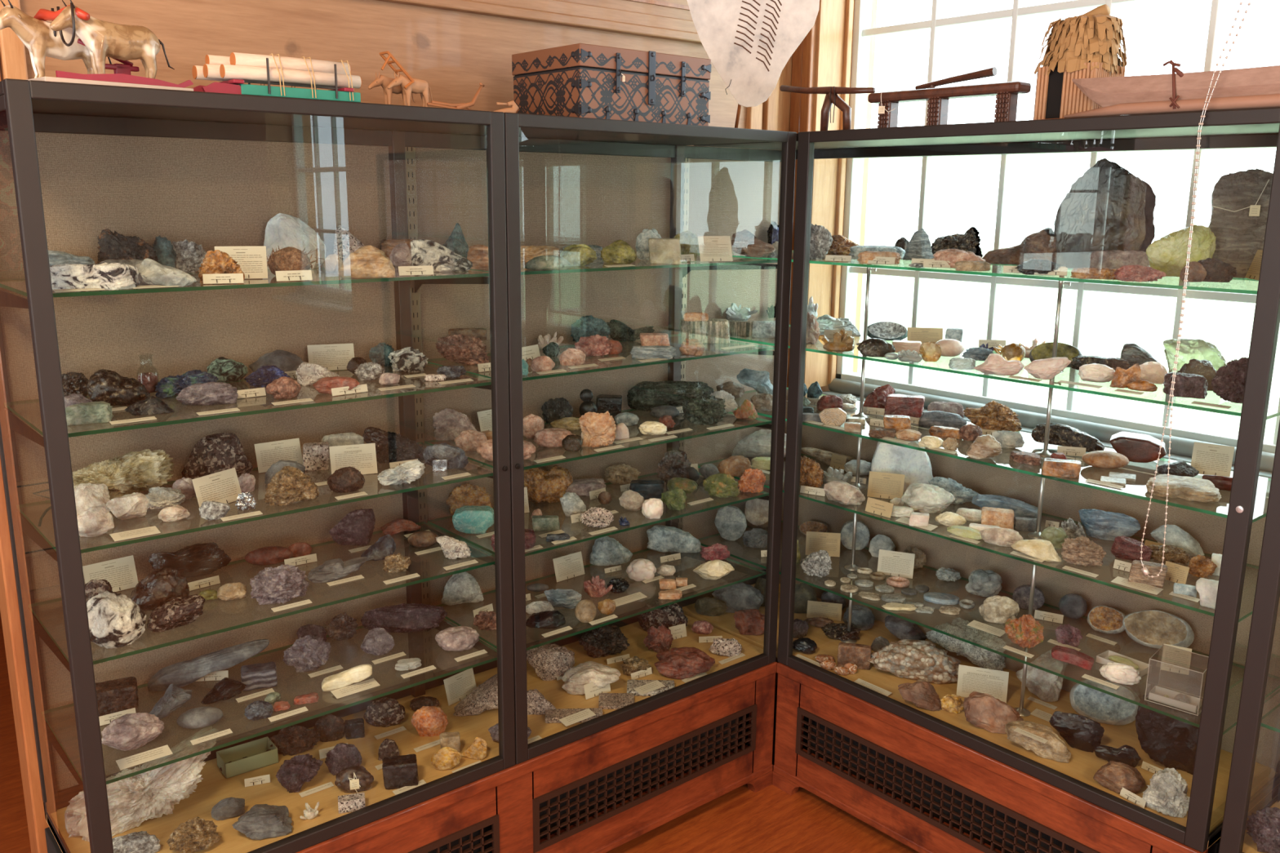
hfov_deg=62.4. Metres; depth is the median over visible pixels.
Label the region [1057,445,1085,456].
name card
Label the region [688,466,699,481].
rock
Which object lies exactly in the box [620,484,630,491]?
name card
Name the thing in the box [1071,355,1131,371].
stone slab
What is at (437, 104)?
wooden plough
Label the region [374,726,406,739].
caption strip
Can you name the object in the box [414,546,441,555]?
caption strip
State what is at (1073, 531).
cluster
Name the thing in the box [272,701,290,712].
rock
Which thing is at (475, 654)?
caption strip
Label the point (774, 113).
trim
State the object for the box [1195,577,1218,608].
rock
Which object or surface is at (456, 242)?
rock
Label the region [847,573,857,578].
disc
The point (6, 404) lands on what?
glass shelf
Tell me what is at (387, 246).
rock
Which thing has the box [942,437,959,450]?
rock
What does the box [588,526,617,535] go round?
caption strip
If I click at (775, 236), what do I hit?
knobbly mineral
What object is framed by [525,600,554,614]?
rock
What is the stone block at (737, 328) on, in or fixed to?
on the glass shelf at (1183, 406)
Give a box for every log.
[191,65,335,88]
[203,63,342,88]
[204,54,230,65]
[219,63,361,88]
[230,52,351,75]
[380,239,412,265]
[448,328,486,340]
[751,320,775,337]
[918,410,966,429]
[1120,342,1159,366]
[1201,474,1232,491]
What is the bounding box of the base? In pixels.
[26,38,193,91]
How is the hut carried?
on the display case at (1221, 637)
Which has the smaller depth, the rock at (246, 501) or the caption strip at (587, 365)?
the rock at (246, 501)
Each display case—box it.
[0,78,796,852]
[682,106,1279,852]
[1218,419,1279,852]
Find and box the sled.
[192,53,360,102]
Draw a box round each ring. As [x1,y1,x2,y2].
[857,567,872,574]
[869,572,885,580]
[886,576,910,587]
[959,599,975,608]
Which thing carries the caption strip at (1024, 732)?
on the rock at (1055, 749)
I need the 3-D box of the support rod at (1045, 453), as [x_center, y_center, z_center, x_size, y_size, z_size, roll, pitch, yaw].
[1.004,-0.028,2.594,0.048,0.200,0.048,-10,16,-39]
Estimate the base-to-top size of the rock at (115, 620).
0.105 m
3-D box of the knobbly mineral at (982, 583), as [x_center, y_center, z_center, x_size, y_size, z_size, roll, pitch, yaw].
[0.958,0.434,2.939,0.098,0.072,0.058,6,13,23]
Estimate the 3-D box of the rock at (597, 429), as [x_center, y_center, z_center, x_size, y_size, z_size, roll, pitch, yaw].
[-0.107,0.006,2.652,0.094,0.089,0.040,1,12,3]
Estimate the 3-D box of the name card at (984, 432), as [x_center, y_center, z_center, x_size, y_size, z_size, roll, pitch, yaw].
[0.933,0.016,2.822,0.040,0.014,0.014,8,14,29]
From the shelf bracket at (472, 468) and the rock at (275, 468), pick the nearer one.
the rock at (275, 468)
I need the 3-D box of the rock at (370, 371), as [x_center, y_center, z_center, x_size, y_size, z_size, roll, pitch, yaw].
[-0.604,-0.124,2.357,0.068,0.040,0.040,-3,13,-14]
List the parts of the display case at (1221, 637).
rail, rail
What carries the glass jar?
on the glass shelf at (6, 404)
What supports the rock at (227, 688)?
on the glass shelf at (177, 760)
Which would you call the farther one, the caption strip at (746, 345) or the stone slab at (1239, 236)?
the caption strip at (746, 345)
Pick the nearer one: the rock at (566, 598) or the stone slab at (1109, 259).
the stone slab at (1109, 259)
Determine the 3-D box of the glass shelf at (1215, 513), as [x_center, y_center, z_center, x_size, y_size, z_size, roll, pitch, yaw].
[0.840,0.028,2.815,0.383,0.007,1.608,-10,16,-39]
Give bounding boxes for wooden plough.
[426,82,484,110]
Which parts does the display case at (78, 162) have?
rail, shelf bracket, shelf bracket, rail, door, post, door, post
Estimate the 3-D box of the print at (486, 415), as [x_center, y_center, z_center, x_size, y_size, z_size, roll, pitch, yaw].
[-0.398,-0.018,2.802,0.010,0.040,0.061,11,16,39]
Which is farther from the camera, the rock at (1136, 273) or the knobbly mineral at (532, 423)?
the knobbly mineral at (532, 423)
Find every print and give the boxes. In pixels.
[88,562,133,587]
[120,528,153,537]
[125,748,162,763]
[200,474,236,502]
[211,276,235,279]
[231,248,262,272]
[260,443,298,466]
[283,273,303,276]
[312,346,350,366]
[334,447,373,470]
[340,681,371,693]
[449,674,474,700]
[481,411,491,428]
[557,556,581,576]
[702,240,728,256]
[808,534,837,551]
[810,603,838,617]
[871,475,900,495]
[881,553,911,573]
[911,328,939,342]
[962,670,1004,697]
[1120,579,1155,591]
[1164,648,1188,670]
[1165,564,1184,581]
[1194,446,1228,471]
[1247,255,1262,274]
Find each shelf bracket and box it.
[0,289,28,308]
[28,608,70,672]
[41,715,84,791]
[413,276,488,293]
[417,366,491,390]
[420,445,493,478]
[422,524,494,564]
[426,620,497,657]
[677,551,766,578]
[680,342,774,356]
[680,405,771,428]
[682,263,777,277]
[695,476,768,500]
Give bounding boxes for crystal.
[992,342,1025,361]
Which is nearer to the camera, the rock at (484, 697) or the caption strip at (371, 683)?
the caption strip at (371, 683)
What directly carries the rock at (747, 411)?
on the glass shelf at (766, 421)
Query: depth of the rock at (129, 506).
2.02 m
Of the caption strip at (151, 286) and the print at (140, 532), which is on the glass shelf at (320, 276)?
the caption strip at (151, 286)
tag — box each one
[348,772,360,793]
[877,81,895,113]
[1212,179,1269,216]
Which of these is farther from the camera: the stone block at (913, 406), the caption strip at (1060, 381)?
the stone block at (913, 406)
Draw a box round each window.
[835,0,1279,453]
[857,247,1279,440]
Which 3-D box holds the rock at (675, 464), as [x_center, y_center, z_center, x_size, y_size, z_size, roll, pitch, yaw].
[0.099,0.118,3.109,0.104,0.102,0.030,0,12,-1]
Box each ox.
[0,0,111,78]
[49,0,174,78]
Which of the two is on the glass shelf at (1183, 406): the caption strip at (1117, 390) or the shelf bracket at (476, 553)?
the caption strip at (1117, 390)
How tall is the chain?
2.036 m
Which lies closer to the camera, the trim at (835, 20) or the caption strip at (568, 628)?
the caption strip at (568, 628)
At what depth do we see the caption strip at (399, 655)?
2.48 m
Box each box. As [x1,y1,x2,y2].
[216,736,278,778]
[1144,644,1208,715]
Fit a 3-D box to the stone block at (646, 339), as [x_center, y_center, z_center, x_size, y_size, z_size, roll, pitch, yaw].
[0.041,-0.240,2.925,0.084,0.036,0.050,1,12,1]
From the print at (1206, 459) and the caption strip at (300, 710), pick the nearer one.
the caption strip at (300, 710)
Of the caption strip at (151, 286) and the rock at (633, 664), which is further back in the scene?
the rock at (633, 664)
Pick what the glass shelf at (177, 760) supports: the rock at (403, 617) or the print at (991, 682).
the rock at (403, 617)
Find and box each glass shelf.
[0,265,488,297]
[4,363,491,437]
[16,441,493,553]
[28,521,494,664]
[41,618,497,784]
[424,408,771,470]
[426,333,774,381]
[427,472,768,556]
[435,547,766,650]
[470,254,777,275]
[697,453,1258,622]
[697,520,1279,734]
[698,250,1258,294]
[729,324,1279,419]
[734,386,1271,522]
[1260,703,1279,733]
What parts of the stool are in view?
leg, leg, seat, leg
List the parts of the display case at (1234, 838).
rail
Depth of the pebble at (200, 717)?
2.14 m
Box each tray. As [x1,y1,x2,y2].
[1095,650,1151,676]
[1148,685,1202,713]
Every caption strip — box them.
[53,288,104,292]
[109,416,156,424]
[109,525,160,541]
[111,406,127,411]
[133,284,178,288]
[190,728,232,745]
[195,407,239,415]
[220,511,262,521]
[235,688,275,702]
[268,706,308,722]
[271,398,313,405]
[271,599,312,612]
[298,782,333,797]
[307,665,343,677]
[315,481,328,486]
[326,574,364,586]
[330,678,380,698]
[334,491,368,500]
[348,545,370,553]
[371,652,406,664]
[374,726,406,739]
[374,754,408,769]
[377,384,416,391]
[382,573,420,584]
[392,779,426,795]
[400,665,435,678]
[404,373,426,377]
[404,529,430,537]
[413,739,439,752]
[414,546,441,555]
[438,378,472,384]
[441,472,471,479]
[443,560,478,570]
[451,760,481,773]
[454,649,487,662]
[475,531,494,537]
[524,544,542,551]
[528,735,542,743]
[533,455,565,462]
[534,593,546,598]
[536,368,566,374]
[538,529,564,537]
[541,626,573,637]
[551,536,577,544]
[559,708,595,726]
[567,363,598,368]
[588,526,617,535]
[588,614,617,625]
[594,444,624,452]
[597,356,625,360]
[604,264,635,266]
[612,591,647,606]
[613,436,642,444]
[633,680,665,695]
[638,357,666,362]
[642,575,663,583]
[648,435,677,441]
[666,427,693,434]
[675,583,696,591]
[681,672,706,683]
[687,497,713,505]
[706,423,734,430]
[718,653,745,664]
[720,343,755,349]
[760,469,769,474]
[795,653,821,666]
[804,420,824,425]
[822,424,844,430]
[853,678,891,696]
[882,436,911,444]
[895,516,937,530]
[928,447,957,453]
[949,533,980,544]
[967,620,1005,636]
[1002,645,1034,657]
[1008,375,1041,382]
[1009,551,1044,562]
[1013,727,1048,743]
[1026,696,1057,710]
[1030,708,1052,721]
[1047,639,1080,651]
[1057,380,1102,388]
[1062,565,1098,577]
[1081,674,1119,689]
[1084,478,1123,488]
[1086,633,1117,645]
[1111,576,1163,595]
[1114,388,1143,395]
[1168,591,1199,602]
[1191,400,1231,408]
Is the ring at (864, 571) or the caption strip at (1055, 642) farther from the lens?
the ring at (864, 571)
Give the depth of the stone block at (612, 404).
3.01 m
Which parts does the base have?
board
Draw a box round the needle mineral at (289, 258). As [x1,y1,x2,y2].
[266,245,324,275]
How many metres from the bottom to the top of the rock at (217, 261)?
0.062 m
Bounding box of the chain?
[1139,0,1251,577]
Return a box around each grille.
[408,814,499,852]
[532,703,756,852]
[795,706,1100,852]
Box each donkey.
[368,71,415,104]
[386,71,432,106]
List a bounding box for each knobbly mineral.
[86,368,150,405]
[265,376,301,399]
[334,765,373,793]
[363,697,405,727]
[435,626,479,651]
[454,429,487,451]
[476,439,535,461]
[523,413,544,439]
[524,465,573,502]
[533,427,574,447]
[550,417,581,431]
[626,558,656,581]
[635,228,661,261]
[638,421,666,435]
[641,497,663,519]
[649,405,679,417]
[679,338,704,355]
[769,225,778,244]
[814,654,835,662]
[819,659,836,670]
[833,666,848,675]
[844,662,857,674]
[867,639,960,684]
[932,248,985,268]
[964,568,1002,596]
[978,595,1019,624]
[1040,526,1067,548]
[1093,744,1141,767]
[1099,662,1141,685]
[1126,380,1157,391]
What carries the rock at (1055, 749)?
on the display case at (1221, 637)
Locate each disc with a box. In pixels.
[824,580,835,586]
[840,519,870,550]
[840,577,850,582]
[840,584,857,592]
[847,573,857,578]
[854,579,873,586]
[875,584,894,592]
[880,594,906,603]
[901,587,917,595]
[915,585,928,592]
[923,592,959,604]
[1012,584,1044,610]
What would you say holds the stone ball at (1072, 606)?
on the glass shelf at (718, 534)
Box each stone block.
[95,676,138,716]
[240,662,277,691]
[302,441,329,471]
[344,718,364,739]
[382,754,418,790]
[431,458,447,471]
[439,731,461,752]
[452,505,493,533]
[532,515,559,531]
[595,394,622,416]
[629,480,664,499]
[640,333,670,346]
[648,238,681,264]
[658,578,676,589]
[680,318,729,343]
[728,320,753,336]
[837,642,871,670]
[844,422,861,432]
[845,416,865,424]
[871,436,933,493]
[883,414,911,432]
[884,394,924,417]
[892,340,921,353]
[908,511,929,526]
[945,328,963,342]
[946,524,982,539]
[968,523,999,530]
[981,506,1014,529]
[1041,457,1081,478]
[1051,645,1094,670]
[1128,560,1167,588]
[1173,582,1196,597]
[1210,553,1222,576]
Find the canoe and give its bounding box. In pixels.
[1063,59,1279,118]
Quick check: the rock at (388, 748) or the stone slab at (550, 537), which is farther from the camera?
the stone slab at (550, 537)
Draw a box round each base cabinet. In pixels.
[44,662,777,852]
[772,662,1279,852]
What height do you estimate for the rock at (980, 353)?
0.035 m
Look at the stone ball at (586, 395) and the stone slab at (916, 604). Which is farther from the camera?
the stone ball at (586, 395)
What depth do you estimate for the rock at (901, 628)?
3.18 m
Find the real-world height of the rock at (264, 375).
0.045 m
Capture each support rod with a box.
[840,570,859,643]
[844,505,860,570]
[852,355,869,417]
[852,424,867,489]
[856,266,876,345]
[1013,647,1031,716]
[1026,457,1044,539]
[1027,538,1038,615]
[1035,377,1061,457]
[1052,280,1071,373]
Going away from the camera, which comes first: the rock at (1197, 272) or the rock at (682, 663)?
the rock at (1197, 272)
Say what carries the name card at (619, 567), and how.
on the glass shelf at (646, 549)
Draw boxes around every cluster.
[299,801,319,819]
[537,331,563,349]
[583,575,613,597]
[618,516,629,525]
[725,302,758,320]
[766,302,776,318]
[807,296,817,318]
[817,328,854,351]
[822,466,852,483]
[897,349,923,362]
[979,343,993,351]
[1021,337,1045,358]
[1061,518,1086,538]
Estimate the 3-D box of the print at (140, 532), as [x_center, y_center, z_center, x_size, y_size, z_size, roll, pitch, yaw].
[-0.925,0.195,1.939,0.057,0.002,0.014,-10,16,-39]
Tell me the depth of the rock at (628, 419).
2.89 m
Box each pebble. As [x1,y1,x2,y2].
[176,706,222,728]
[244,546,293,565]
[287,542,311,557]
[407,530,438,547]
[526,583,548,591]
[574,599,596,622]
[884,352,898,359]
[936,338,964,356]
[1081,450,1128,468]
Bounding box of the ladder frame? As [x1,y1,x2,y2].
[379,50,414,88]
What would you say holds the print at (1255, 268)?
attached to the card at (1253, 273)
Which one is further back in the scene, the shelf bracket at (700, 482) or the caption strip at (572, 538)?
the shelf bracket at (700, 482)
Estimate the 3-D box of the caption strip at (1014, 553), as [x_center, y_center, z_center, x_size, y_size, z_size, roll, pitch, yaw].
[0.917,0.308,2.500,0.016,0.003,0.082,-10,16,-39]
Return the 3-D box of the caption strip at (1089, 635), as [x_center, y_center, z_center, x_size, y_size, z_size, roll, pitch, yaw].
[1.157,0.534,2.648,0.015,0.003,0.074,-10,16,-39]
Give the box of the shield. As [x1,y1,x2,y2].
[687,0,819,128]
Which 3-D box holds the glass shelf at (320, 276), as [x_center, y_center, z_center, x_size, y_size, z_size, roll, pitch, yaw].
[-0.779,-0.306,2.170,0.907,0.007,0.374,-10,16,-39]
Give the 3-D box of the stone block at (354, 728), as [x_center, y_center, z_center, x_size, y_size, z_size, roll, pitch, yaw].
[-0.704,0.745,2.606,0.048,0.041,0.028,-3,13,-16]
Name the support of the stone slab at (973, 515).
on the glass shelf at (806, 455)
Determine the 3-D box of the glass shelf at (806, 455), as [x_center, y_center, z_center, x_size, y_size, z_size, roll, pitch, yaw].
[0.838,0.235,2.860,0.383,0.007,1.608,-10,16,-39]
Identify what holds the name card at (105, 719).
on the glass shelf at (177, 760)
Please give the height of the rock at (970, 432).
0.043 m
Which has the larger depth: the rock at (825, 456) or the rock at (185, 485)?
the rock at (825, 456)
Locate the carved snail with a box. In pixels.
[493,100,518,112]
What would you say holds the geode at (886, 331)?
on the glass shelf at (1183, 406)
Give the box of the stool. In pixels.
[867,80,1031,128]
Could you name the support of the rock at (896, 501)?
on the glass shelf at (806, 455)
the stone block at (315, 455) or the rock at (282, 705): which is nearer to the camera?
the rock at (282, 705)
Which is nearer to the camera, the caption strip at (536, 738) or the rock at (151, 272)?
the rock at (151, 272)
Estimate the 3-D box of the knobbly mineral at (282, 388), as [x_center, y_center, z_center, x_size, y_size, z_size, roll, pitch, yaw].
[-0.721,-0.079,2.135,0.067,0.045,0.040,-4,13,-19]
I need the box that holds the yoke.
[34,2,89,46]
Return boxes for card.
[82,555,137,591]
[98,707,136,725]
[187,575,220,591]
[191,467,241,506]
[195,670,228,681]
[202,273,244,284]
[214,245,267,278]
[236,387,266,398]
[244,774,270,786]
[253,438,302,473]
[275,270,312,281]
[284,370,297,378]
[284,553,317,565]
[306,342,354,370]
[319,742,347,759]
[328,443,377,474]
[331,383,368,395]
[389,458,417,468]
[398,265,433,275]
[443,667,476,706]
[472,603,493,617]
[476,409,492,431]
[477,362,490,372]
[521,344,540,360]
[524,487,528,512]
[525,593,531,600]
[552,551,584,582]
[555,673,564,680]
[570,511,585,523]
[583,682,610,699]
[589,487,605,499]
[604,564,622,573]
[606,653,630,664]
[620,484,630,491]
[631,666,652,679]
[660,553,680,563]
[668,623,687,639]
[675,406,683,413]
[680,253,694,262]
[690,463,698,473]
[697,235,733,262]
[698,635,722,643]
[760,550,767,556]
[800,485,825,496]
[805,531,840,556]
[806,600,842,621]
[807,398,818,405]
[823,329,852,337]
[825,254,851,261]
[829,453,846,469]
[850,476,866,484]
[862,406,884,415]
[865,497,893,518]
[866,471,904,499]
[867,256,895,264]
[869,418,884,426]
[876,549,915,578]
[906,327,942,343]
[909,416,919,424]
[911,258,934,263]
[923,260,950,267]
[956,664,1008,703]
[978,339,1005,348]
[982,429,997,435]
[1003,265,1022,273]
[1034,267,1067,275]
[1034,609,1063,623]
[1044,520,1059,528]
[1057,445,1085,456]
[1113,559,1131,572]
[1120,787,1146,808]
[1141,761,1163,773]
[1144,539,1182,550]
[1160,644,1191,675]
[1164,560,1189,584]
[1191,441,1234,476]
[1244,249,1262,279]
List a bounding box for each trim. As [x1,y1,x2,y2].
[0,0,28,80]
[0,459,48,852]
[378,0,702,44]
[628,0,689,9]
[746,54,792,574]
[786,18,816,387]
[804,0,854,389]
[807,377,1275,497]
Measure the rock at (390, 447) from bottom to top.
0.088 m
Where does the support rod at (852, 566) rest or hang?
on the glass shelf at (718, 534)
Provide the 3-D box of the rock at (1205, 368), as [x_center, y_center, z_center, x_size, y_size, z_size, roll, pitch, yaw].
[1.242,-0.116,2.338,0.093,0.067,0.053,10,15,36]
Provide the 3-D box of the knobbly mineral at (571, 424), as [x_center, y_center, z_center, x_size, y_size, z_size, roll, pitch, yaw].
[-0.193,-0.009,2.849,0.096,0.032,0.058,0,12,-4]
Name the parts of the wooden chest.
lid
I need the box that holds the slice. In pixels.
[818,408,846,426]
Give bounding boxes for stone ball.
[578,400,597,415]
[579,389,592,401]
[597,491,611,504]
[1058,593,1087,618]
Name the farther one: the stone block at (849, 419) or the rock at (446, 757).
the stone block at (849, 419)
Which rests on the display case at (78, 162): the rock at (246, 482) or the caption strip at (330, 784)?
the caption strip at (330, 784)
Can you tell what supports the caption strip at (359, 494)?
on the glass shelf at (155, 537)
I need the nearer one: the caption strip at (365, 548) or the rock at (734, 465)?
the caption strip at (365, 548)
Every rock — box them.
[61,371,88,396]
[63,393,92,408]
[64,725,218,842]
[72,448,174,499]
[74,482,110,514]
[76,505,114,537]
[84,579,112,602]
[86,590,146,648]
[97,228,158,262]
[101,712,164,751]
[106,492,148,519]
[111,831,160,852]
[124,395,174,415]
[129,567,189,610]
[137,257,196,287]
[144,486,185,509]
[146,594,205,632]
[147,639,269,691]
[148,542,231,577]
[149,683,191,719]
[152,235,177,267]
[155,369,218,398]
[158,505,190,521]
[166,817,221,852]
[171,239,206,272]
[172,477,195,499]
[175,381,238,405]
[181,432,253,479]
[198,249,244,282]
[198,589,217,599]
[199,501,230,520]
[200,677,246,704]
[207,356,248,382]
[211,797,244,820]
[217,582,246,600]
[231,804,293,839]
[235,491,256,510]
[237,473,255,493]
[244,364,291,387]
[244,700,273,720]
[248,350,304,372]
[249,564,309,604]
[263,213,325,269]
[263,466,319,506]
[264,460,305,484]
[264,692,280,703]
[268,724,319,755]
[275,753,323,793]
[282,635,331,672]
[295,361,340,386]
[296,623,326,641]
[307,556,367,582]
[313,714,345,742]
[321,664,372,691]
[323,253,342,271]
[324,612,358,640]
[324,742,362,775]
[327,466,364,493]
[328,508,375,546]
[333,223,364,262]
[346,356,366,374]
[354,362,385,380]
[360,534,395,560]
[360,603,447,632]
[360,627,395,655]
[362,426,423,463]
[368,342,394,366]
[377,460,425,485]
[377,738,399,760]
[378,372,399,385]
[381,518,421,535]
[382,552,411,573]
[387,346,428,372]
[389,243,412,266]
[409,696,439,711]
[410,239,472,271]
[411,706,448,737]
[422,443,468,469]
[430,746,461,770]
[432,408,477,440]
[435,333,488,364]
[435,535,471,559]
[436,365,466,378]
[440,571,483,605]
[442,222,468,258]
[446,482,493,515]
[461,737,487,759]
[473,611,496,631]
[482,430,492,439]
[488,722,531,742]
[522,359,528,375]
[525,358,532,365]
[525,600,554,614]
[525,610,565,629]
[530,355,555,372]
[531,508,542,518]
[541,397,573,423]
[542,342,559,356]
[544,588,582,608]
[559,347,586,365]
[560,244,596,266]
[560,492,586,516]
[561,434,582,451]
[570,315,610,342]
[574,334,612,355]
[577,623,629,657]
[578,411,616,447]
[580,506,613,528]
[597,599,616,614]
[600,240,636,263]
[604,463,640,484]
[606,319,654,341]
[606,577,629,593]
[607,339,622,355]
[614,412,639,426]
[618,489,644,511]
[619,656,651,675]
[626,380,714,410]
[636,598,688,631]
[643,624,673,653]
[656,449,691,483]
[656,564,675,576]
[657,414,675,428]
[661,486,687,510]
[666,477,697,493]
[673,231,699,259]
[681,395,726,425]
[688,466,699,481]
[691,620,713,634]
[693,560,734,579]
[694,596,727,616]
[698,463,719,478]
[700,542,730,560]
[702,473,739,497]
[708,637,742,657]
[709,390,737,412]
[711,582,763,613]
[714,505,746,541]
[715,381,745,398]
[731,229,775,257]
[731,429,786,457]
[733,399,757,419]
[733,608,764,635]
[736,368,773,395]
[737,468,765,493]
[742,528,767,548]
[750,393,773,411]
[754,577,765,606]
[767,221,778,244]
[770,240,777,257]
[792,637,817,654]
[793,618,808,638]
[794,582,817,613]
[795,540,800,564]
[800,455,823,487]
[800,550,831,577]
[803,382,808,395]
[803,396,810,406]
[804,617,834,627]
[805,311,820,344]
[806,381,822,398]
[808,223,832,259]
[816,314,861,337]
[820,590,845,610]
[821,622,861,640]
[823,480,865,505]
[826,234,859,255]
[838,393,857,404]
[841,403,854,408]
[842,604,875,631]
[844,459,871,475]
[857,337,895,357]
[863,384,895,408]
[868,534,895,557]
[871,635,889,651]
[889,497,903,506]
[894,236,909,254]
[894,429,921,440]
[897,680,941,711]
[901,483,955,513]
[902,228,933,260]
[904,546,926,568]
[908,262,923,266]
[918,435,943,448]
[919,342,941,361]
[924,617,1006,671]
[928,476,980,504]
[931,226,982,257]
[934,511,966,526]
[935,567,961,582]
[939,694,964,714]
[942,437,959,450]
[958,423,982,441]
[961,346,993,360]
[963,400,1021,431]
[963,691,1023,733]
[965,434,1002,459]
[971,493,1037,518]
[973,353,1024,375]
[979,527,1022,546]
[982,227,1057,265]
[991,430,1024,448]
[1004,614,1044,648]
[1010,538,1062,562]
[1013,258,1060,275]
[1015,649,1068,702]
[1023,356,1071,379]
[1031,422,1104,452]
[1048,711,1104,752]
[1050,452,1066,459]
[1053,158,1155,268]
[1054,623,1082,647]
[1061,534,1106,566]
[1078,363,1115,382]
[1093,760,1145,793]
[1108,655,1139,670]
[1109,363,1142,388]
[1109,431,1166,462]
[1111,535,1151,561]
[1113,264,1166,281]
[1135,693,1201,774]
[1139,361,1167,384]
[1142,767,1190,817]
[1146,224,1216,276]
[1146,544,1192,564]
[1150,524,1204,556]
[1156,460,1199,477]
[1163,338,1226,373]
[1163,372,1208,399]
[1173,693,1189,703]
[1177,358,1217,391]
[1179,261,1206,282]
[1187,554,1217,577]
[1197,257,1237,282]
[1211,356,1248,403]
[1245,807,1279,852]
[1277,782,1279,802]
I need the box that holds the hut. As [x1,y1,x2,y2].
[1032,4,1127,119]
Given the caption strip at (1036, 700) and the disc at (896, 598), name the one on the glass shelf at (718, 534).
the disc at (896, 598)
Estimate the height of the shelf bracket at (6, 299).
0.061 m
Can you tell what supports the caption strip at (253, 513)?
on the glass shelf at (155, 537)
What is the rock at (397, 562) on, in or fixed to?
on the glass shelf at (30, 606)
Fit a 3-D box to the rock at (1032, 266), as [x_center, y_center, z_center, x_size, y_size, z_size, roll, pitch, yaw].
[0.907,-0.364,2.405,0.099,0.036,0.059,10,16,37]
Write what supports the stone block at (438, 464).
on the glass shelf at (155, 537)
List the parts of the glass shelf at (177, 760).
caption strip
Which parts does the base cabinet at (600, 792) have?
panel, moulding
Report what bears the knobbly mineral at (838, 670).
on the display case at (1221, 637)
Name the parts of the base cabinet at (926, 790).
moulding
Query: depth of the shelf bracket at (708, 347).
3.08 m
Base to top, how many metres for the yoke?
0.066 m
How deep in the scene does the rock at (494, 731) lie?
2.58 m
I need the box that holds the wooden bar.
[915,66,997,108]
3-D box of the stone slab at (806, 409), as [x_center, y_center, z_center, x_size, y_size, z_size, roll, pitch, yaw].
[0.479,-0.047,3.077,0.056,0.021,0.033,2,12,9]
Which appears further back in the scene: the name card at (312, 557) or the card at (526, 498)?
the card at (526, 498)
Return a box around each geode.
[744,497,768,528]
[799,520,829,535]
[866,321,907,340]
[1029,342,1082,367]
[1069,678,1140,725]
[1086,605,1125,634]
[1122,609,1194,649]
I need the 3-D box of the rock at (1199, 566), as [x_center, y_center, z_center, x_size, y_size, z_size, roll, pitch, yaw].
[1.268,0.314,2.384,0.060,0.049,0.034,5,13,20]
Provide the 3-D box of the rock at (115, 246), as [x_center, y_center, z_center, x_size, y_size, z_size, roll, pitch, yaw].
[-1.044,-0.356,2.150,0.115,0.094,0.032,-6,14,-27]
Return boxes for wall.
[0,0,746,148]
[775,0,877,684]
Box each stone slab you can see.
[48,249,95,266]
[49,262,140,291]
[65,400,113,425]
[98,259,143,271]
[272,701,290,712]
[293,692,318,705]
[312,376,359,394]
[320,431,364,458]
[337,244,395,278]
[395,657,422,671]
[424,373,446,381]
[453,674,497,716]
[466,244,488,268]
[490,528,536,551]
[520,245,559,262]
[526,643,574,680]
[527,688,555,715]
[546,533,570,542]
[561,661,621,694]
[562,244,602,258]
[565,477,606,496]
[589,536,632,565]
[630,345,676,359]
[646,524,701,552]
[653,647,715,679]
[657,589,682,599]
[683,311,708,320]
[751,457,770,470]
[802,406,813,413]
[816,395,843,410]
[848,244,906,259]
[857,250,901,264]
[857,591,880,600]
[867,427,895,438]
[881,602,916,610]
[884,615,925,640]
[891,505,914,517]
[903,601,924,607]
[915,606,934,613]
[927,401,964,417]
[928,426,960,439]
[938,606,960,614]
[948,357,976,369]
[954,260,991,271]
[955,507,981,521]
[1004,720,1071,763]
[1009,450,1040,465]
[1013,516,1036,532]
[1070,267,1118,279]
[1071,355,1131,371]
[1078,508,1140,541]
[1088,249,1150,268]
[1146,474,1221,502]
[1208,168,1272,278]
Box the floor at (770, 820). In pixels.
[0,611,919,852]
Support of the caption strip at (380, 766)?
on the display case at (78, 162)
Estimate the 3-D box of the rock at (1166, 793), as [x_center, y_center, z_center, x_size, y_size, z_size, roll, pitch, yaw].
[1.155,0.798,2.308,0.098,0.100,0.060,3,13,11]
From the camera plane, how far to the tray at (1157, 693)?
2.31 m
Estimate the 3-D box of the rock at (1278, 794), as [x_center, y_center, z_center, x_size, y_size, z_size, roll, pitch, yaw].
[1.439,0.788,2.360,0.056,0.102,0.001,-10,16,-39]
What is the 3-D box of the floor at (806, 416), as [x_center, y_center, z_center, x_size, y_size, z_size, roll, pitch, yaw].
[0.479,-0.026,2.980,0.067,0.021,0.026,3,12,9]
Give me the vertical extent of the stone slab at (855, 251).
0.037 m
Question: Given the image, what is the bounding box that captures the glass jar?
[135,353,159,392]
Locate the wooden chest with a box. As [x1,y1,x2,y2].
[511,43,711,125]

